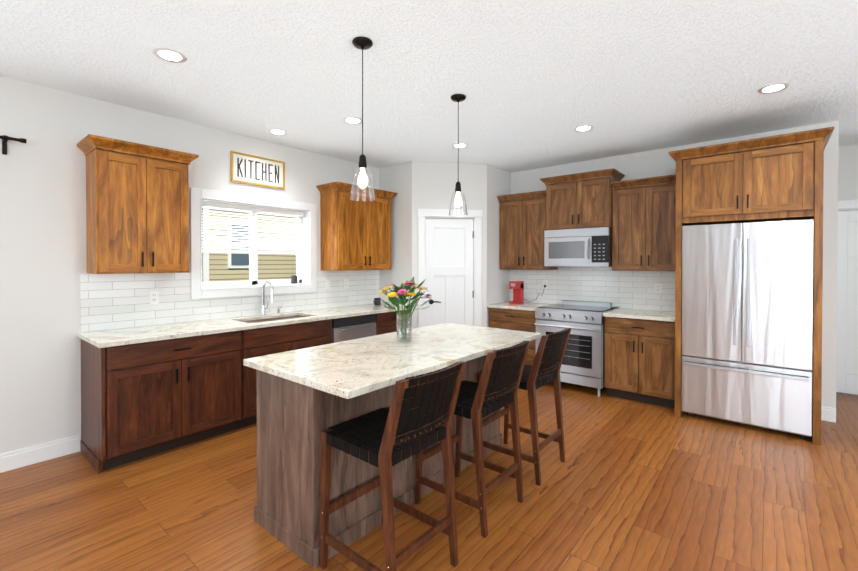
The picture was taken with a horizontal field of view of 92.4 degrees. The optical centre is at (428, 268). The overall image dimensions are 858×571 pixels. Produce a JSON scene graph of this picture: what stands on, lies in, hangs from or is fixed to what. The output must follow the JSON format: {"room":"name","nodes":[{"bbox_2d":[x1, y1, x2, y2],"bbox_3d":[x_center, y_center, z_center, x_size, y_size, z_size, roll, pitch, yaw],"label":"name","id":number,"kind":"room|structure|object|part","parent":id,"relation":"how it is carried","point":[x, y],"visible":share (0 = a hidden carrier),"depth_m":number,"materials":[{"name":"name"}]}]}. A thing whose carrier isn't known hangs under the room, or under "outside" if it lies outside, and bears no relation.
{"room":"kitchen","nodes":[
{"label":"kitchen","id":0,"kind":"room"},
{"bbox_2d":[0,76,378,453],"bbox_3d":[-2.681,0.039,3.316,0.180,2.740,9.040,0,1,40],"label":"wall","id":1,"kind":"structure","parent":0,"point":[43,257],"depth_m":3.06,"materials":[{"name":"white paint"}]},
{"bbox_2d":[0,135,26,154],"bbox_3d":[-3.671,-0.838,1.894,0.099,0.120,2.600,0,1,40],"label":"curtain rod","id":2,"kind":"object","parent":1,"relation":"attached to","point":[4,138],"visible":1,"depth_m":2.84,"materials":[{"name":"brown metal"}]},
{"bbox_2d":[0,434,80,472],"bbox_3d":[-4.080,1.361,1.490,0.016,0.130,4.365,0,1,40],"label":"baseboard","id":3,"kind":"structure","parent":1,"relation":"attached to","point":[23,457],"depth_m":2.99,"materials":[{"name":"white wood"}]},
{"bbox_2d":[77,134,198,273],"bbox_3d":[-2.317,-0.456,3.308,0.382,0.990,0.728,0,1,40],"label":"upper cabinet","id":4,"kind":"object","parent":1,"relation":"attached to","point":[137,214],"visible":1,"depth_m":3.17,"materials":[{"name":"brown wood"}]},
{"bbox_2d":[80,270,378,331],"bbox_3d":[-1.682,0.257,4.372,0.007,0.454,3.138,0,1,40],"label":"backsplash","id":5,"kind":"structure","parent":1,"relation":"attached to","point":[112,301],"depth_m":3.68,"materials":[{"name":"tile"}]},
{"bbox_2d":[149,291,158,303],"bbox_3d":[-2.364,0.253,3.536,0.007,0.114,0.070,0,1,40],"label":"wall outlet","id":6,"kind":"object","parent":5,"relation":"attached to","point":[153,297],"depth_m":3.53,"materials":[{"name":"white plastic"}]},
{"bbox_2d":[344,279,347,287],"bbox_3d":[-1.036,0.192,5.136,0.007,0.114,0.070,0,1,40],"label":"wall outlet","id":7,"kind":"object","parent":5,"relation":"attached to","point":[345,280],"depth_m":5.13,"materials":[{"name":"white plastic"}]},
{"bbox_2d":[190,187,316,298],"bbox_3d":[-1.815,-0.230,4.330,0.216,1.020,1.350,0,1,40],"label":"window","id":8,"kind":"structure","parent":1,"relation":"in","point":[198,196],"depth_m":4.28,"materials":[{"name":"white"}]},
{"bbox_3d":[-1.867,-0.230,4.373,0.050,0.816,1.146,0,1,40],"label":"kitchen window sash","id":9,"kind":"part","parent":8,"relation":"part of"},
{"bbox_2d":[202,201,303,254],"bbox_3d":[-1.822,-0.394,4.334,0.047,0.488,1.138,0,1,40],"label":"window blinds","id":10,"kind":"object","parent":8,"relation":"attached to","point":[214,249],"visible":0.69,"depth_m":4.27,"materials":[{"name":"white plastic"}]},
{"bbox_2d":[291,275,297,283],"bbox_3d":[-1.523,0.129,4.650,0.072,0.090,0.072,0,1,40],"label":"speaker","id":11,"kind":"object","parent":8,"relation":"on","point":[294,279],"visible":1,"depth_m":4.62},
{"bbox_2d":[230,151,284,188],"bbox_3d":[-1.760,-1.004,4.258,0.020,0.296,0.576,0,1,40],"label":"kitchen sign","id":12,"kind":"object","parent":1,"relation":"attached to","point":[254,170],"visible":1,"depth_m":4.24,"materials":[{"name":"white wood"}]},
{"bbox_2d":[316,181,397,269],"bbox_3d":[-0.861,-0.472,5.063,0.382,0.990,0.968,0,1,40],"label":"upper cabinet","id":13,"kind":"object","parent":1,"relation":"attached to","point":[355,235],"visible":0.85,"depth_m":4.85,"materials":[{"name":"brown wood"}]},
{"bbox_2d":[326,279,330,288],"bbox_3d":[-1.208,0.194,4.928,0.008,0.114,0.070,0,1,40],"label":"wall outlet","id":14,"kind":"object","parent":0,"point":[328,282],"depth_m":4.93,"materials":[{"name":"white plastic"}]},
{"bbox_2d":[379,161,411,312],"bbox_3d":[-0.413,0.020,5.430,0.610,2.740,0.110,0,1,40],"label":"wall","id":15,"kind":"structure","parent":0,"point":[396,178],"depth_m":5.33,"materials":[{"name":"white paint"}]},
{"bbox_2d":[0,381,857,570],"bbox_3d":[0.522,1.456,1.490,7.500,0.060,10.300,0,1,40],"label":"floor","id":16,"kind":"structure","parent":0,"point":[629,485],"depth_m":2.44,"materials":[{"name":"brown wood"}]},
{"bbox_2d":[78,329,252,473],"bbox_3d":[-2.115,0.969,3.376,0.622,0.880,1.042,0,1,40],"label":"base cabinet","id":17,"kind":"object","parent":16,"relation":"on","point":[148,391],"depth_m":3.09,"materials":[{"name":"brown wood"}]},
{"bbox_2d":[77,305,412,348],"bbox_3d":[-1.440,0.504,4.161,0.652,0.035,3.158,0,1,40],"label":"countertop","id":18,"kind":"structure","parent":17,"relation":"on","point":[102,339],"depth_m":3.47,"materials":[{"name":"beige stone"}]},
{"bbox_2d":[260,281,281,315],"bbox_3d":[-1.597,0.307,4.249,0.220,0.358,0.216,0,1,40],"label":"faucet","id":19,"kind":"object","parent":18,"relation":"on","point":[263,313],"depth_m":4.23,"materials":[{"name":"silver metal"}]},
{"bbox_2d":[373,298,380,304],"bbox_3d":[-0.673,0.430,5.286,0.084,0.090,0.114,0,1,40],"label":"mug","id":20,"kind":"object","parent":18,"relation":"on","point":[376,301],"visible":1,"depth_m":5.26,"materials":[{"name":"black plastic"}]},
{"bbox_2d":[253,313,336,423],"bbox_3d":[-1.551,0.962,4.055,0.622,0.880,1.011,0,1,40],"label":"base cabinet","id":21,"kind":"object","parent":16,"relation":"on","point":[282,338],"depth_m":3.90,"materials":[{"name":"brown wood"}]},
{"bbox_2d":[337,313,384,341],"bbox_3d":[-1.031,0.957,4.681,0.622,0.880,0.759,0,1,40],"label":"base cabinet","id":22,"kind":"object","parent":16,"relation":"on","point":[348,328],"depth_m":4.51,"materials":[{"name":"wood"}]},
{"bbox_2d":[331,314,375,342],"bbox_3d":[-1.020,0.959,4.672,0.653,0.875,0.605,0,1,40],"label":"dishwasher","id":23,"kind":"object","parent":22,"relation":"in","point":[353,326],"depth_m":4.43,"materials":[{"name":"silver metal"}]},
{"bbox_2d":[250,355,501,568],"bbox_3d":[-0.201,0.975,2.800,0.577,0.880,1.764,0,1,40],"label":"kitchen island","id":24,"kind":"object","parent":16,"relation":"on","point":[306,397],"depth_m":2.14,"materials":[{"name":"brown wood"}]},
{"bbox_2d":[243,323,540,398],"bbox_3d":[-0.088,0.517,2.703,0.900,0.036,1.860,0,1,40],"label":"island countertop","id":25,"kind":"structure","parent":24,"relation":"on","point":[350,369],"depth_m":2.31,"materials":[{"name":"beige stone"}]},
{"bbox_2d":[378,277,431,341],"bbox_3d":[-0.163,0.279,2.790,0.388,0.438,0.384,0,1,40],"label":"flower vase","id":26,"kind":"object","parent":25,"relation":"on","point":[401,293],"visible":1,"depth_m":2.77,"materials":[{"name":"clear glass"}]},
{"bbox_3d":[-0.169,0.403,2.808,0.104,0.190,0.104,0,1,40],"label":"glass","id":27,"kind":"part","parent":26,"relation":"part of","materials":[{"name":"clear glass"}]},
{"bbox_2d":[320,361,465,570],"bbox_3d":[-0.162,0.929,1.935,0.568,0.985,0.448,0,1,40],"label":"bar stool","id":28,"kind":"object","parent":16,"relation":"on","point":[398,430],"visible":1,"depth_m":1.83,"materials":[{"name":"brown wood"}]},
{"bbox_2d":[385,309,410,333],"bbox_3d":[-0.639,0.952,5.154,0.622,0.880,0.612,0,1,40],"label":"base cabinet","id":29,"kind":"object","parent":16,"relation":"on","point":[390,318],"depth_m":4.93,"materials":[{"name":"brown wood"}]},
{"bbox_2d":[415,341,529,537],"bbox_3d":[0.273,0.925,2.459,0.568,0.985,0.448,0,1,40],"label":"bar stool","id":30,"kind":"object","parent":16,"relation":"on","point":[486,395],"visible":0.96,"depth_m":2.32,"materials":[{"name":"brown wood"}]},
{"bbox_2d":[489,309,536,364],"bbox_3d":[1.231,0.951,5.398,0.689,0.880,0.608,0,1,40],"label":"base cabinet","id":31,"kind":"object","parent":16,"relation":"on","point":[509,319],"depth_m":5.11,"materials":[{"name":"brown wood"}]},
{"bbox_2d":[486,301,546,312],"bbox_3d":[1.219,0.493,5.378,0.690,0.036,0.648,0,1,40],"label":"countertop","id":32,"kind":"structure","parent":31,"relation":"on","point":[504,305],"depth_m":5.24,"materials":[{"name":"beige stone"}]},
{"bbox_2d":[509,281,545,304],"bbox_3d":[1.310,0.324,5.453,0.347,0.300,0.380,0,1,40],"label":"coffee maker","id":33,"kind":"object","parent":32,"relation":"on","point":[517,287],"visible":0.98,"depth_m":5.44,"materials":[{"name":"red plastic"}]},
{"bbox_2d":[477,328,570,485],"bbox_3d":[0.694,0.920,2.966,0.568,0.985,0.448,0,1,40],"label":"bar stool","id":34,"kind":"object","parent":16,"relation":"on","point":[543,369],"visible":0.83,"depth_m":2.81,"materials":[{"name":"brown wood"}]},
{"bbox_2d":[534,300,618,395],"bbox_3d":[1.741,0.907,4.872,0.760,0.977,0.711,0,1,40],"label":"range","id":35,"kind":"object","parent":16,"relation":"on","point":[582,364],"visible":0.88,"depth_m":4.58,"materials":[{"name":"silver metal"}]},
{"bbox_2d":[604,317,674,407],"bbox_3d":[2.352,0.959,4.468,0.689,0.880,0.608,0,1,40],"label":"base cabinet","id":36,"kind":"object","parent":16,"relation":"on","point":[639,355],"depth_m":4.23,"materials":[{"name":"brown wood"}]},
{"bbox_2d":[603,309,674,320],"bbox_3d":[2.339,0.501,4.449,0.690,0.036,0.648,0,1,40],"label":"countertop","id":37,"kind":"structure","parent":36,"relation":"on","point":[634,314],"depth_m":4.30,"materials":[{"name":"beige stone"}]},
{"bbox_2d":[681,219,813,438],"bbox_3d":[2.936,0.504,3.834,0.902,1.800,0.775,0,1,40],"label":"refrigerator","id":38,"kind":"object","parent":16,"relation":"on","point":[747,320],"visible":1,"depth_m":3.53,"materials":[{"name":"silver metal"}]},
{"bbox_2d":[668,127,833,445],"bbox_3d":[2.944,0.154,3.840,1.118,2.500,0.807,0,1,40],"label":"enclosure","id":39,"kind":"object","parent":16,"relation":"on","point":[772,178],"visible":0.96,"depth_m":3.51,"materials":[{"name":"brown wood"}]},
{"bbox_2d":[0,0,857,172],"bbox_3d":[0.522,-1.344,1.464,7.500,0.060,10.300,0,1,40],"label":"ceiling","id":40,"kind":"structure","parent":0,"point":[535,82],"depth_m":2.74,"materials":[{"name":"white paint"}]},
{"bbox_2d":[153,48,186,62],"bbox_3d":[-1.610,-1.320,2.558,0.179,0.005,0.179,0,1,34],"label":"recessed light","id":41,"kind":"object","parent":40,"relation":"in","point":[169,55],"depth_m":2.55,"materials":[{"name":"white plastic"}]},
{"bbox_2d":[268,129,286,134],"bbox_3d":[-1.486,-1.334,4.040,0.179,0.005,0.179,0,1,34],"label":"recessed light","id":42,"kind":"object","parent":40,"relation":"in","point":[273,131],"depth_m":4.04,"materials":[{"name":"white plastic"}]},
{"bbox_2d":[343,117,361,123],"bbox_3d":[-0.688,-1.331,3.716,0.179,0.005,0.179,0,1,34],"label":"recessed light","id":43,"kind":"object","parent":40,"relation":"in","point":[350,120],"depth_m":3.71,"materials":[{"name":"white plastic"}]},
{"bbox_2d":[350,36,374,200],"bbox_3d":[-0.389,-0.862,2.406,0.146,0.919,0.146,0,1,40],"label":"pendant light","id":44,"kind":"object","parent":40,"relation":"hanging from","point":[362,43],"visible":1,"depth_m":2.39,"materials":[{"name":"glass"}]},
{"bbox_3d":[-0.389,-0.495,2.410,0.146,0.185,0.146,0,1,40],"label":"lamp shade","id":45,"kind":"part","parent":44,"relation":"part of","materials":[{"name":"clear glass"}]},
{"bbox_3d":[-0.389,-0.525,2.409,0.058,0.120,0.058,0,1,40],"label":"bulb","id":46,"kind":"part","parent":44,"relation":"part of","materials":[{"name":"white glass"}]},
{"bbox_2d":[449,94,466,215],"bbox_3d":[0.227,-0.869,3.195,0.146,0.919,0.146,0,1,40],"label":"pendant light","id":47,"kind":"object","parent":40,"relation":"hanging from","point":[458,98],"visible":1,"depth_m":3.18,"materials":[{"name":"glass"}]},
{"bbox_3d":[0.227,-0.502,3.198,0.146,0.185,0.146,0,1,40],"label":"lamp shade","id":48,"kind":"part","parent":47,"relation":"part of","materials":[{"name":"clear glass"}]},
{"bbox_3d":[0.227,-0.533,3.198,0.058,0.120,0.058,0,1,40],"label":"bulb","id":49,"kind":"part","parent":47,"relation":"part of","materials":[{"name":"white glass"}]},
{"bbox_2d":[452,143,467,147],"bbox_3d":[0.339,-1.338,4.501,0.179,0.005,0.179,0,1,1],"label":"recessed light","id":50,"kind":"object","parent":40,"relation":"in","point":[461,145],"depth_m":4.49,"materials":[{"name":"white plastic"}]},
{"bbox_2d":[574,125,593,131],"bbox_3d":[1.479,-1.333,3.932,0.179,0.005,0.179,0,1,34],"label":"recessed light","id":51,"kind":"object","parent":40,"relation":"in","point":[584,128],"depth_m":3.92,"materials":[{"name":"white plastic"}]},
{"bbox_2d":[758,83,788,93],"bbox_3d":[2.542,-1.325,3.037,0.179,0.005,0.179,0,1,34],"label":"recessed light","id":52,"kind":"object","parent":40,"relation":"in","point":[772,88],"depth_m":3.03,"materials":[{"name":"white plastic"}]},
{"bbox_2d":[412,161,486,328],"bbox_3d":[0.260,0.021,5.328,0.978,2.740,0.110,0,1,-9],"label":"wall","id":53,"kind":"structure","parent":0,"point":[433,185],"depth_m":5.26,"materials":[{"name":"white paint"}]},
{"bbox_2d":[417,209,482,327],"bbox_3d":[0.262,0.321,5.319,0.850,2.140,0.134,0,1,-9],"label":"door frame","id":54,"kind":"structure","parent":53,"relation":"attached to","point":[423,214],"depth_m":5.27,"materials":[{"name":"white wood"}]},
{"bbox_2d":[426,218,473,325],"bbox_3d":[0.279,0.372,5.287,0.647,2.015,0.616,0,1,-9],"label":"pantry door","id":55,"kind":"structure","parent":53,"relation":"in","point":[449,263],"depth_m":5.30,"materials":[{"name":"white wood"}]},
{"bbox_3d":[0.291,0.369,5.289,0.402,1.695,0.476,0,1,40],"label":"pantry door hardware","id":56,"kind":"part","parent":55,"relation":"part of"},
{"bbox_2d":[487,164,510,326],"bbox_3d":[0.913,0.018,5.635,0.110,2.740,0.640,0,1,40],"label":"wall","id":57,"kind":"structure","parent":0,"point":[498,184],"depth_m":5.52,"materials":[{"name":"white paint"}]},
{"bbox_2d":[511,121,838,407],"bbox_3d":[1.991,0.022,5.235,4.560,2.740,0.120,0,1,40],"label":"wall","id":58,"kind":"structure","parent":0,"point":[650,163],"depth_m":3.80,"materials":[{"name":"white paint"}]},
{"bbox_2d":[497,190,557,269],"bbox_3d":[1.304,-0.475,5.472,0.691,0.990,0.382,0,1,40],"label":"upper cabinet","id":59,"kind":"object","parent":58,"relation":"attached to","point":[522,224],"visible":0.94,"depth_m":5.35,"materials":[{"name":"brown wood"}]},
{"bbox_2d":[540,168,624,229],"bbox_3d":[1.845,-0.786,4.981,0.868,0.640,0.442,0,1,40],"label":"upper cabinet","id":60,"kind":"object","parent":58,"relation":"attached to","point":[580,203],"visible":0.98,"depth_m":4.82,"materials":[{"name":"brown wood"}]},
{"bbox_2d":[544,227,611,266],"bbox_3d":[1.831,-0.241,4.970,0.754,0.440,0.484,0,1,40],"label":"microwave","id":61,"kind":"object","parent":60,"relation":"attached to","point":[581,247],"visible":0.98,"depth_m":4.80,"materials":[{"name":"silver metal"}]},
{"bbox_2d":[510,267,674,311],"bbox_3d":[1.984,0.229,5.158,2.146,0.494,0.007,0,1,40],"label":"backsplash","id":62,"kind":"structure","parent":58,"relation":"attached to","point":[627,289],"depth_m":5.04,"materials":[{"name":"tile"}]},
{"bbox_2d":[543,280,547,288],"bbox_3d":[1.558,0.219,5.498,0.070,0.114,0.007,0,1,40],"label":"wall outlet","id":63,"kind":"object","parent":62,"relation":"attached to","point":[545,282],"depth_m":5.50,"materials":[{"name":"white plastic"}]},
{"bbox_2d":[655,283,661,292],"bbox_3d":[2.589,0.227,4.643,0.070,0.114,0.007,0,1,40],"label":"wall outlet","id":64,"kind":"object","parent":62,"relation":"attached to","point":[658,286],"depth_m":4.64,"materials":[{"name":"white plastic"}]},
{"bbox_2d":[610,174,675,270],"bbox_3d":[2.424,-0.467,4.543,0.691,0.990,0.382,0,1,40],"label":"upper cabinet","id":65,"kind":"object","parent":58,"relation":"attached to","point":[643,228],"visible":0.77,"depth_m":4.44,"materials":[{"name":"brown wood"}]},
{"bbox_2d":[838,145,857,200],"bbox_3d":[5.507,0.034,3.851,2.860,2.740,0.120,0,1,40],"label":"wall","id":66,"kind":"structure","parent":0,"point":[847,172],"depth_m":4.51,"materials":[{"name":"white paint"}]},
{"bbox_2d":[836,210,857,394],"bbox_3d":[4.838,0.378,4.378,0.764,2.020,0.037,0,1,40],"label":"hall door","id":67,"kind":"structure","parent":66,"relation":"in","point":[847,324],"depth_m":4.54,"materials":[{"name":"white"}]},
{"bbox_2d":[838,199,857,210],"bbox_3d":[4.842,0.327,4.383,0.990,2.145,0.134,0,1,40],"label":"door frame","id":68,"kind":"structure","parent":66,"relation":"attached to","point":[845,205],"depth_m":4.50,"materials":[{"name":"white"}]},
{"label":"outside","id":69,"kind":"structure","parent":0,"visible":0},
{"bbox_3d":[-12.221,1.849,15.382,29.750,0.100,32.000,0,1,40],"label":"lawn","id":70,"kind":"structure","parent":69,"visible":0},
{"bbox_2d":[202,208,295,281],"bbox_3d":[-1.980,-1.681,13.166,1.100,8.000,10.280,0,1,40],"label":"neighbouring house","id":71,"kind":"structure","parent":70,"relation":"on","point":[217,267],"depth_m":9.58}
]}

